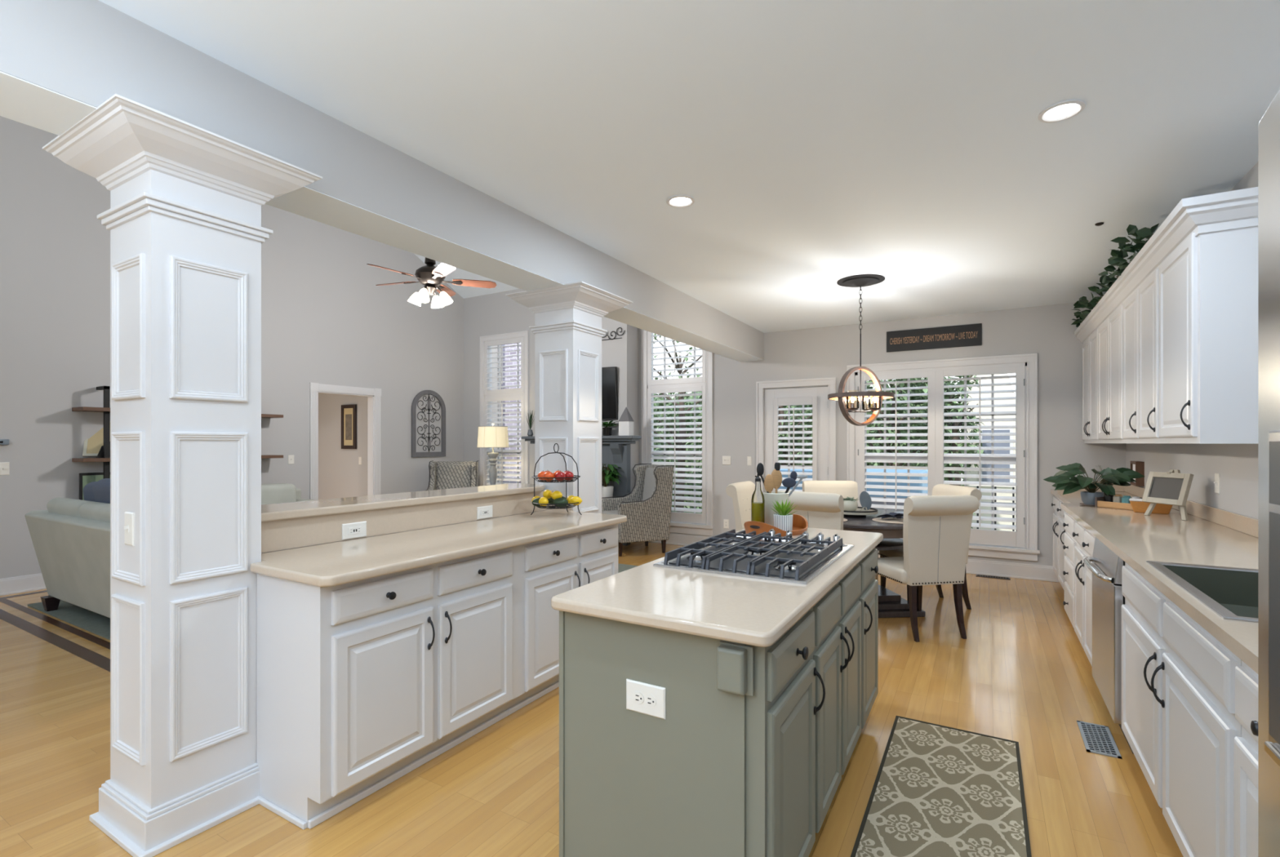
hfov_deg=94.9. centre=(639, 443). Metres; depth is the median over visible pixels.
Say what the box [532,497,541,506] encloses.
avocado
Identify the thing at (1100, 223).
smoke detector
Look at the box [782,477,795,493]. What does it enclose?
spoon
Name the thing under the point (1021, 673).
floor
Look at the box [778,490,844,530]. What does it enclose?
dining chair
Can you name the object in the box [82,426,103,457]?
photo frame
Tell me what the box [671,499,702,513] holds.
ground
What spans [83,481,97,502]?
throw pillow
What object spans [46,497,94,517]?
cushion
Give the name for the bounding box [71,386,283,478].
shelf unit
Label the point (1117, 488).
edge splash
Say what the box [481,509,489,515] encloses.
receptacle
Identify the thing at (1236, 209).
crown molding
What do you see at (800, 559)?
cooktop
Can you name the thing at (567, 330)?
column
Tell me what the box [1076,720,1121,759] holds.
floor vent
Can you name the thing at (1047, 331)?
wall
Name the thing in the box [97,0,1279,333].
ceiling
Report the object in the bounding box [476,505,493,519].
outlet
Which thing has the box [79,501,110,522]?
cushion
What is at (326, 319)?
wall
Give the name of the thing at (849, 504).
succulent bowl
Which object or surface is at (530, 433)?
vase
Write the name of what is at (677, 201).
recessed light
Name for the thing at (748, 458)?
light switch
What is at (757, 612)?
countertop
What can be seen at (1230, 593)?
sink
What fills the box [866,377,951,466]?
tree
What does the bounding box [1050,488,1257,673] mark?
countertop
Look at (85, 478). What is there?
photo frame
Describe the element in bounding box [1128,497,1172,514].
basket
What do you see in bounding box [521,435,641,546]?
fireplace
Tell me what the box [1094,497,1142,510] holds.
tray
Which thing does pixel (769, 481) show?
wooden spoon
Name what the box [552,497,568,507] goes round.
avocado
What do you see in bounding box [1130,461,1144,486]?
light switch
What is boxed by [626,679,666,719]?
outlet
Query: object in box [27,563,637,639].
area rug
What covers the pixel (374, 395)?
door frame
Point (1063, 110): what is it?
recessed light
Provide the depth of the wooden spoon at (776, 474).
3.13 m
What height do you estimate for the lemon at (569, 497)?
0.058 m
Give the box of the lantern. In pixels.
[618,407,633,435]
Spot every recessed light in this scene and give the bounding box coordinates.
[666,195,694,207]
[1037,99,1085,122]
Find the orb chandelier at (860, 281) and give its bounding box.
[827,274,894,426]
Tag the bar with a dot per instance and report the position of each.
(280, 511)
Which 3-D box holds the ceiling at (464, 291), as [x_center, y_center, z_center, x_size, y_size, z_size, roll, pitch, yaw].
[-3.690,-3.373,4.018,5.250,1.926,11.200,0,0,30]
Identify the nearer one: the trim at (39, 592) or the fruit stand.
the fruit stand
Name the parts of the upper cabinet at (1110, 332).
door, handle, handle, door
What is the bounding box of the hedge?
[653,376,955,501]
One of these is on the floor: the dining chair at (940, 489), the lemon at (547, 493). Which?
the dining chair at (940, 489)
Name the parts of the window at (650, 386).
tilt rod, tilt rod, frame, shutter frame, shutter frame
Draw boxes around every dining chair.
[725,480,757,531]
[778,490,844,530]
[802,480,857,502]
[877,494,979,642]
[878,484,982,609]
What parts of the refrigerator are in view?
dispenser panel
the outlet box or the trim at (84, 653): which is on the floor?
the trim at (84, 653)
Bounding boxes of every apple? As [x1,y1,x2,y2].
[555,471,565,481]
[564,470,573,480]
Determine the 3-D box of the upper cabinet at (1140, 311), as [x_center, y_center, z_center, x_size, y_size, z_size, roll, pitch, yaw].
[3.203,-0.494,3.553,0.369,0.992,0.959,0,0,30]
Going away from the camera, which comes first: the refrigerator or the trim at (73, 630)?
the refrigerator
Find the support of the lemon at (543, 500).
in the fruit stand
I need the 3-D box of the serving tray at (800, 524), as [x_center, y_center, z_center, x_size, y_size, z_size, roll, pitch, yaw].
[0.701,0.419,3.026,0.294,0.072,0.399,0,0,30]
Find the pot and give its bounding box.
[773,513,792,531]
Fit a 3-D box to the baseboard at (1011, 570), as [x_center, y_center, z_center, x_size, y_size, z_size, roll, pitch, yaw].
[3.411,1.295,6.214,2.600,0.150,0.028,0,0,30]
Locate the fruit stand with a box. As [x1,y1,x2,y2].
[530,443,582,515]
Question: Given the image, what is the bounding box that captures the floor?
[0,542,1183,856]
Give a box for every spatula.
[786,471,797,493]
[788,475,807,497]
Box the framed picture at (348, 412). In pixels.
[341,404,356,448]
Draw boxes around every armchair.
[426,460,479,490]
[601,463,674,556]
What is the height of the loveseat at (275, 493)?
0.800 m
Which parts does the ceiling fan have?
blade, blade, lamp shade, lamp shade, motor, lamp shade, blade arm, blade, lamp shade, blade, blade arm, blade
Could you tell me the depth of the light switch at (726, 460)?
7.57 m
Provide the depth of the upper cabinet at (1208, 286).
2.62 m
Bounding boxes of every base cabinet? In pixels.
[256,545,518,829]
[506,524,617,715]
[559,547,878,856]
[1051,496,1066,590]
[1062,512,1076,628]
[1072,521,1095,666]
[1121,562,1241,856]
[1233,660,1257,856]
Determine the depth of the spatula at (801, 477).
3.09 m
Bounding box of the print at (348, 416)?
[345,413,351,439]
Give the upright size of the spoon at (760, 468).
0.302 m
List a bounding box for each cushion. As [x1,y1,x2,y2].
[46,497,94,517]
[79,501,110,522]
[261,483,296,504]
[602,510,617,515]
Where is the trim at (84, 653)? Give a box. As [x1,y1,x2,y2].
[0,608,110,671]
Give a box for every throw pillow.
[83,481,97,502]
[92,478,110,503]
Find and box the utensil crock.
[763,491,788,526]
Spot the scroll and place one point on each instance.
(619, 327)
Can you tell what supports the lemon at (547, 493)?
in the fruit stand
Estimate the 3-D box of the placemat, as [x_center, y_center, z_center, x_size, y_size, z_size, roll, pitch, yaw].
[2.006,0.607,4.608,0.344,0.005,0.344,0,0,30]
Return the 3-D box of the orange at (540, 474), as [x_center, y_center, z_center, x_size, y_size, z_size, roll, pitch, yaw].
[-0.609,0.203,3.688,0.068,0.066,0.068,0,0,30]
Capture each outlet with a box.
[342,520,366,540]
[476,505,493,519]
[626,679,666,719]
[723,519,728,528]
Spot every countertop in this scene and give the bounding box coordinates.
[249,509,626,586]
[551,528,883,647]
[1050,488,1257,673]
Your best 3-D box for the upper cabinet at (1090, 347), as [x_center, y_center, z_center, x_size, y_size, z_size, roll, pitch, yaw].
[4.187,-0.494,5.231,0.369,0.992,0.919,0,0,30]
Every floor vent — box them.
[976,574,1010,579]
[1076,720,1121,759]
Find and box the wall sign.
[886,323,982,352]
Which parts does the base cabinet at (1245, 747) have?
door, drawer, knob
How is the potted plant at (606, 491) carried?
on the plant stand
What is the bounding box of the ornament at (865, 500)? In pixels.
[859,491,871,511]
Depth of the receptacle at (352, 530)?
2.79 m
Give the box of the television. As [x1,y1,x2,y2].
[601,366,617,419]
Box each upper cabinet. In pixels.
[1082,328,1100,443]
[1097,304,1125,443]
[1122,268,1161,443]
[1159,226,1257,444]
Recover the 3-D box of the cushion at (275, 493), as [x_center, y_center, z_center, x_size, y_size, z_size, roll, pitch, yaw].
[-4.235,0.670,6.736,0.280,0.400,0.480,0,0,30]
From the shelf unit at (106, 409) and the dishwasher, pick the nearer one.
the dishwasher
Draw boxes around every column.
[42,93,322,856]
[505,281,633,513]
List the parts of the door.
tilt rod, shutter frame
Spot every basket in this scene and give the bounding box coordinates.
[531,475,580,482]
[531,502,578,508]
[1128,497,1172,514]
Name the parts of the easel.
leg, board frame, leg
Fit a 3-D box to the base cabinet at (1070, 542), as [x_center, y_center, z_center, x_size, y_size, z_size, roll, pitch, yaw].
[3.319,0.932,4.044,0.664,0.876,0.585,0,0,30]
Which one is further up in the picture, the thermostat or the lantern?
the lantern
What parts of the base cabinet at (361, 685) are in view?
shoe moulding, drawer, door, knob, toe moulding, handle, handle, drawer, door, knob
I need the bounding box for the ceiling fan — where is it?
[366,257,496,308]
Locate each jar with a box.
[1104,494,1114,502]
[1112,494,1123,502]
[1121,495,1130,503]
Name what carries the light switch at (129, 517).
attached to the column at (183, 220)
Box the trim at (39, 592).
[0,590,47,599]
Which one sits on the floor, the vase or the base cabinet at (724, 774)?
the base cabinet at (724, 774)
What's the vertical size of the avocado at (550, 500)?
0.060 m
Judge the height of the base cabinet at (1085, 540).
0.876 m
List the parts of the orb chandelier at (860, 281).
lamp shade, chain, rod, lamp shade, lamp shade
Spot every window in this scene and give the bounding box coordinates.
[480,330,528,485]
[641,329,713,536]
[846,353,1039,560]
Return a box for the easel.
[1142,469,1193,520]
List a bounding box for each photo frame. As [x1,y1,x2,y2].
[79,472,103,500]
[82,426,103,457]
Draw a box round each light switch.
[0,462,9,475]
[124,511,134,546]
[288,455,293,464]
[358,457,361,464]
[722,456,730,465]
[746,456,751,465]
[1130,461,1144,486]
[1213,473,1219,493]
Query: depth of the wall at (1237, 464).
3.41 m
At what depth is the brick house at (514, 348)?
13.03 m
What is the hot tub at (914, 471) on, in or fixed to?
on the deck
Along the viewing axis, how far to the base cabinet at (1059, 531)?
5.34 m
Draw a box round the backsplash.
[261,489,553,553]
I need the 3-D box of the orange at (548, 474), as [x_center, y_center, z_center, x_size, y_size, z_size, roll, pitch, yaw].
[-0.564,0.203,3.632,0.068,0.066,0.068,0,0,30]
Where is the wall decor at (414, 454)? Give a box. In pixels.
[411,390,445,457]
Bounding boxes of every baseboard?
[0,573,46,595]
[642,533,711,546]
[878,551,1059,582]
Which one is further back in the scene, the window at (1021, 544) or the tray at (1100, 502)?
the window at (1021, 544)
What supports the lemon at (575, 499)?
on the fruit stand
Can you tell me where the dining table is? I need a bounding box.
[843,508,925,617]
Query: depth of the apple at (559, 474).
3.61 m
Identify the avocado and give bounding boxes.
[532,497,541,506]
[547,497,552,503]
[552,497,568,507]
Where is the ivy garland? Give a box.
[1071,223,1159,327]
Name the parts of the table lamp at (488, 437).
lamp shade, shade trim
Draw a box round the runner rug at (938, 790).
[850,715,1031,856]
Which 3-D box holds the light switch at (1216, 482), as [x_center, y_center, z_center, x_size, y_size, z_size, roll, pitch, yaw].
[3.297,0.230,3.364,0.017,0.115,0.070,0,0,30]
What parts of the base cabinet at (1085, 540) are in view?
handle, drawer, handle, door, knob, door, drawer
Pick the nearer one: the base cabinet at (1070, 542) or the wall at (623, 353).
the base cabinet at (1070, 542)
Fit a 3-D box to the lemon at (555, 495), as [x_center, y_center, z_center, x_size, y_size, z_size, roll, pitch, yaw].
[-0.521,0.327,3.679,0.061,0.058,0.069,0,0,30]
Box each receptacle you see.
[348,526,361,534]
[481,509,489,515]
[633,691,644,703]
[645,694,656,706]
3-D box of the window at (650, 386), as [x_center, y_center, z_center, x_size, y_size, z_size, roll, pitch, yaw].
[0.517,-0.280,7.981,1.090,2.980,0.206,0,0,30]
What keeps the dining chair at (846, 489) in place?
on the floor
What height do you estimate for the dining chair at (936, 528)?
1.008 m
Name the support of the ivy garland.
on the upper cabinet at (1208, 286)
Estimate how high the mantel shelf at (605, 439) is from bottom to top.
0.110 m
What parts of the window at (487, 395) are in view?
tilt rod, tilt rod, shutter frame, shutter frame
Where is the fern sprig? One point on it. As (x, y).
(1100, 465)
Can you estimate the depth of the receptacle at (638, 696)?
1.64 m
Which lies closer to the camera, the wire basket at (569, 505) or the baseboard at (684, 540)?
the wire basket at (569, 505)
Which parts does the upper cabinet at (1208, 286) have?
door, handle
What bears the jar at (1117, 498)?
in the tray at (1100, 502)
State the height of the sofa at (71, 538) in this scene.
0.927 m
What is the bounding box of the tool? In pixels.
[774,462,780,470]
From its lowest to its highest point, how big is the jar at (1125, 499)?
0.083 m
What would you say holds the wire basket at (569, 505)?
on the fruit stand
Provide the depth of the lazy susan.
4.81 m
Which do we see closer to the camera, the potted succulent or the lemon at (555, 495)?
the potted succulent
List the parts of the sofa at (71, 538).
leg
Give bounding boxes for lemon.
[538,497,548,506]
[542,489,551,498]
[551,490,562,499]
[566,495,573,503]
[569,496,582,505]
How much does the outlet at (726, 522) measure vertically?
0.115 m
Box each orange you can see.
[537,470,546,479]
[542,471,554,481]
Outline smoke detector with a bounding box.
[1094,222,1103,226]
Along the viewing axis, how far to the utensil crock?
3.07 m
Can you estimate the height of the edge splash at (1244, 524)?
0.086 m
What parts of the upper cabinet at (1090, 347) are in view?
door, handle, door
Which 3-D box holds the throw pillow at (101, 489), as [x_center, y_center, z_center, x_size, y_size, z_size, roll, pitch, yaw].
[-3.866,0.385,4.380,0.400,0.241,0.234,0,0,30]
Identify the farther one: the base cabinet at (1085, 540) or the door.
the door
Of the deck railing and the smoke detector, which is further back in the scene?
the deck railing
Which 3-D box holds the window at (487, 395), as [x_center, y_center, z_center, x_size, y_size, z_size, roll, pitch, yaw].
[-2.175,-0.280,9.559,1.060,2.980,0.206,0,0,30]
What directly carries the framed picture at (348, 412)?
attached to the wall at (340, 475)
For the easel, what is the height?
0.296 m
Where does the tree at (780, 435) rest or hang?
on the ground
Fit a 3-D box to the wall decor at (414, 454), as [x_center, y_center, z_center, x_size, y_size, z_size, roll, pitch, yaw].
[-3.356,-0.315,9.345,0.033,1.060,0.650,0,0,30]
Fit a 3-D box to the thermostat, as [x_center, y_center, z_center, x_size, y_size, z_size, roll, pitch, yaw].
[-5.753,-0.010,5.261,0.033,0.050,0.140,0,0,30]
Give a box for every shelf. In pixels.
[521,435,641,444]
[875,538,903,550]
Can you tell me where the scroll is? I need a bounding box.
[601,327,624,340]
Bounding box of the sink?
[1146,560,1257,622]
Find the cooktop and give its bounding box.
[653,528,853,584]
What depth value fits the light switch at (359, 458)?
9.02 m
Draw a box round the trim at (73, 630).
[0,598,110,649]
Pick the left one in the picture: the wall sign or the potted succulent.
the potted succulent
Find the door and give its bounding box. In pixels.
[755,377,835,502]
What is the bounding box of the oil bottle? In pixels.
[751,472,764,523]
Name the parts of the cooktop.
burner, burner, control knob, burner, control knob, control knob, burner, control knob, control knob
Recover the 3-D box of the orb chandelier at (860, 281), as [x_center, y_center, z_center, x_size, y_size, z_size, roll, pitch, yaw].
[1.862,-0.760,4.959,0.528,1.226,0.528,0,0,30]
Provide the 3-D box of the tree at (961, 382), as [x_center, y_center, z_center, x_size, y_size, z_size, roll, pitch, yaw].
[5.895,0.105,11.161,1.193,3.544,1.160,0,0,-45]
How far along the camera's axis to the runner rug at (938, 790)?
2.24 m
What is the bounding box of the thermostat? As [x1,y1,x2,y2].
[0,439,8,444]
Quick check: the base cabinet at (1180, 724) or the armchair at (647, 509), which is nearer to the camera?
the base cabinet at (1180, 724)
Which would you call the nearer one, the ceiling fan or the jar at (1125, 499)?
the jar at (1125, 499)
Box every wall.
[0,115,463,578]
[262,489,548,553]
[318,393,367,499]
[463,288,1125,566]
[601,316,639,543]
[1125,162,1257,519]
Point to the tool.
(777, 466)
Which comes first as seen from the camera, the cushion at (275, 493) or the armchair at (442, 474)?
the cushion at (275, 493)
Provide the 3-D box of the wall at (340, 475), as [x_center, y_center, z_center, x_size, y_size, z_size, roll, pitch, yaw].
[-4.626,-0.005,9.272,1.840,2.750,0.080,0,0,30]
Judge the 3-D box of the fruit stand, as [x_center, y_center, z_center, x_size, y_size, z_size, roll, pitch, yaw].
[-0.527,0.227,3.709,0.306,0.455,0.312,0,0,30]
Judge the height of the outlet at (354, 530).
0.074 m
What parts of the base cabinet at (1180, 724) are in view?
drawer, door, handle, handle, door, drawer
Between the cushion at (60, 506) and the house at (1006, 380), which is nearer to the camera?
the cushion at (60, 506)
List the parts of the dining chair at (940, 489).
leg, seat, leg, leg, backrest, leg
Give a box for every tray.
[743,514,808,537]
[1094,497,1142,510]
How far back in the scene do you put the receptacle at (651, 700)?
1.62 m
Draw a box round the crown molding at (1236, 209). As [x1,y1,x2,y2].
[1074,186,1257,342]
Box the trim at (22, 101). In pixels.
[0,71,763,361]
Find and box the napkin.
[876,512,903,519]
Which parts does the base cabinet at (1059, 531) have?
drawer, handle, door, door, drawer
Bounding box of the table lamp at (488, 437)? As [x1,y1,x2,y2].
[476,422,508,484]
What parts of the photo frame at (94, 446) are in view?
frame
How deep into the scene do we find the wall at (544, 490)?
2.99 m
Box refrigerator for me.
[1257,88,1279,856]
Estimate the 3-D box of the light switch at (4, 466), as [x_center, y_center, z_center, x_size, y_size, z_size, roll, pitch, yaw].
[-5.739,0.230,5.300,0.017,0.115,0.075,0,0,30]
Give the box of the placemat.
[871,517,903,524]
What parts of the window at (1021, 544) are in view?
tilt rod, shutter frame, sash, tilt rod, sash, shutter frame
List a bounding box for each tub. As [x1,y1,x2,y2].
[778,468,928,511]
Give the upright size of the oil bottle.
0.293 m
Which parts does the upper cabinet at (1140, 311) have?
door, handle, door, handle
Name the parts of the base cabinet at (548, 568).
toe moulding, drawer, door, knob, handle, handle, drawer, door, knob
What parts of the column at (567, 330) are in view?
panel moulding, panel moulding, neck moulding, panel moulding, panel moulding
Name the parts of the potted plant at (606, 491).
pot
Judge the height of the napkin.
0.051 m
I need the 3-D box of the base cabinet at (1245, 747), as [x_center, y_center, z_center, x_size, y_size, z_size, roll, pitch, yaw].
[1.476,0.932,0.905,0.668,0.876,0.855,0,0,30]
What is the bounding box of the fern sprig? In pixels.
[1093,465,1128,497]
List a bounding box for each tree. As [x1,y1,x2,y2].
[653,333,702,513]
[778,404,812,465]
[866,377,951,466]
[920,375,984,528]
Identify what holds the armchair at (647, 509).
on the floor
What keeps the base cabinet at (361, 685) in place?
on the floor
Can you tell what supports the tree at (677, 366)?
on the ground
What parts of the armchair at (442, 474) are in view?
arm and wing, backrest, arm and wing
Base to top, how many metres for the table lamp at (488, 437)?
1.058 m
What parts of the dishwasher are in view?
handle, door panel, control panel, kick plate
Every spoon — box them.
[756,462,768,493]
[764,474,773,493]
[771,468,782,493]
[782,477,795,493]
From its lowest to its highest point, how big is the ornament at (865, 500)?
0.169 m
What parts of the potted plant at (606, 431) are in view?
pot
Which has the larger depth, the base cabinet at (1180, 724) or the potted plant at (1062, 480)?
the potted plant at (1062, 480)
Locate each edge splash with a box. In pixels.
[1080,481,1124,491]
[1124,484,1257,537]
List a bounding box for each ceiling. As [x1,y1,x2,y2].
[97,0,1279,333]
[414,253,519,298]
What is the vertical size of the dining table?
0.760 m
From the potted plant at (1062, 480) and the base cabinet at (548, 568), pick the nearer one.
the base cabinet at (548, 568)
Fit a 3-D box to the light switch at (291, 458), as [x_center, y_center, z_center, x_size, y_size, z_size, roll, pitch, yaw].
[-4.450,0.210,7.500,0.017,0.115,0.075,0,0,30]
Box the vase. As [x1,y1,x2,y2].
[525,411,534,436]
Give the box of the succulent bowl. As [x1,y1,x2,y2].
[843,497,857,511]
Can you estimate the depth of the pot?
2.93 m
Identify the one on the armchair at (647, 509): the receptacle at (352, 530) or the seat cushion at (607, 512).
the seat cushion at (607, 512)
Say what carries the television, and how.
attached to the wall at (623, 353)
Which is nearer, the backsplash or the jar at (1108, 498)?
the backsplash
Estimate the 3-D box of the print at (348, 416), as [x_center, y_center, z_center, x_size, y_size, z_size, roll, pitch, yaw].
[-4.537,-0.250,9.148,0.160,0.400,0.004,0,0,30]
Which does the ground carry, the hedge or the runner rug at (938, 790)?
the hedge
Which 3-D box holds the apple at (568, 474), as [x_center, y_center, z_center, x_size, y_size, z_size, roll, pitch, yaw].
[-0.449,0.203,3.687,0.068,0.066,0.068,0,0,30]
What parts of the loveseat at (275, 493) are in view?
frame, arm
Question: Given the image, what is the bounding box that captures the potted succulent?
[771,499,796,531]
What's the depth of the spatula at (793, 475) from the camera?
3.12 m
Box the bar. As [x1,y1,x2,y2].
[261,483,545,521]
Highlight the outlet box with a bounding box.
[716,641,753,696]
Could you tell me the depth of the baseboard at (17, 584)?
5.39 m
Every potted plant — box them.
[601,420,617,435]
[601,462,622,499]
[1043,462,1144,506]
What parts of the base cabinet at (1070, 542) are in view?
drawer, drawer, drawer, drawer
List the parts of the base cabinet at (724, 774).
panel, drawer, door, knob, handle, drawer, door, handle, handle, drawer, door, drawer, door, handle, knob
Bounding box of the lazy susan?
[843,506,878,516]
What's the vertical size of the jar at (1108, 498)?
0.088 m
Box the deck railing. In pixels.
[968,484,1015,531]
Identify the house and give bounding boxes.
[491,342,520,483]
[966,373,1015,531]
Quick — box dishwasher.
[1083,537,1133,754]
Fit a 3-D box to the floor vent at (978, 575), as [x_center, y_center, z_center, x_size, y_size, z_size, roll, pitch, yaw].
[3.606,1.367,6.003,0.300,0.005,0.095,0,0,30]
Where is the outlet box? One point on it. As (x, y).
(735, 662)
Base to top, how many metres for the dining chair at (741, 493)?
1.008 m
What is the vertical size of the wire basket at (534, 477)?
0.036 m
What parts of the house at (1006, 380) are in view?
pane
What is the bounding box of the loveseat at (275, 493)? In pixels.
[261,483,315,504]
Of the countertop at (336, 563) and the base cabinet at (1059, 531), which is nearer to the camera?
the countertop at (336, 563)
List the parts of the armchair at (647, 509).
seat, leg, arm and wing, arm and wing, backrest, leg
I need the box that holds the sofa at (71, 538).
[24,497,110,617]
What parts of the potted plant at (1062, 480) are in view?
pot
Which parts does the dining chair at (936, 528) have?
seat, leg, leg, nailhead trim, backrest, leg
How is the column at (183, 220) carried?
on the floor
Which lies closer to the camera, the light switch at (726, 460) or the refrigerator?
the refrigerator
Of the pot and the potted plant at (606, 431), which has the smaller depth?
the pot

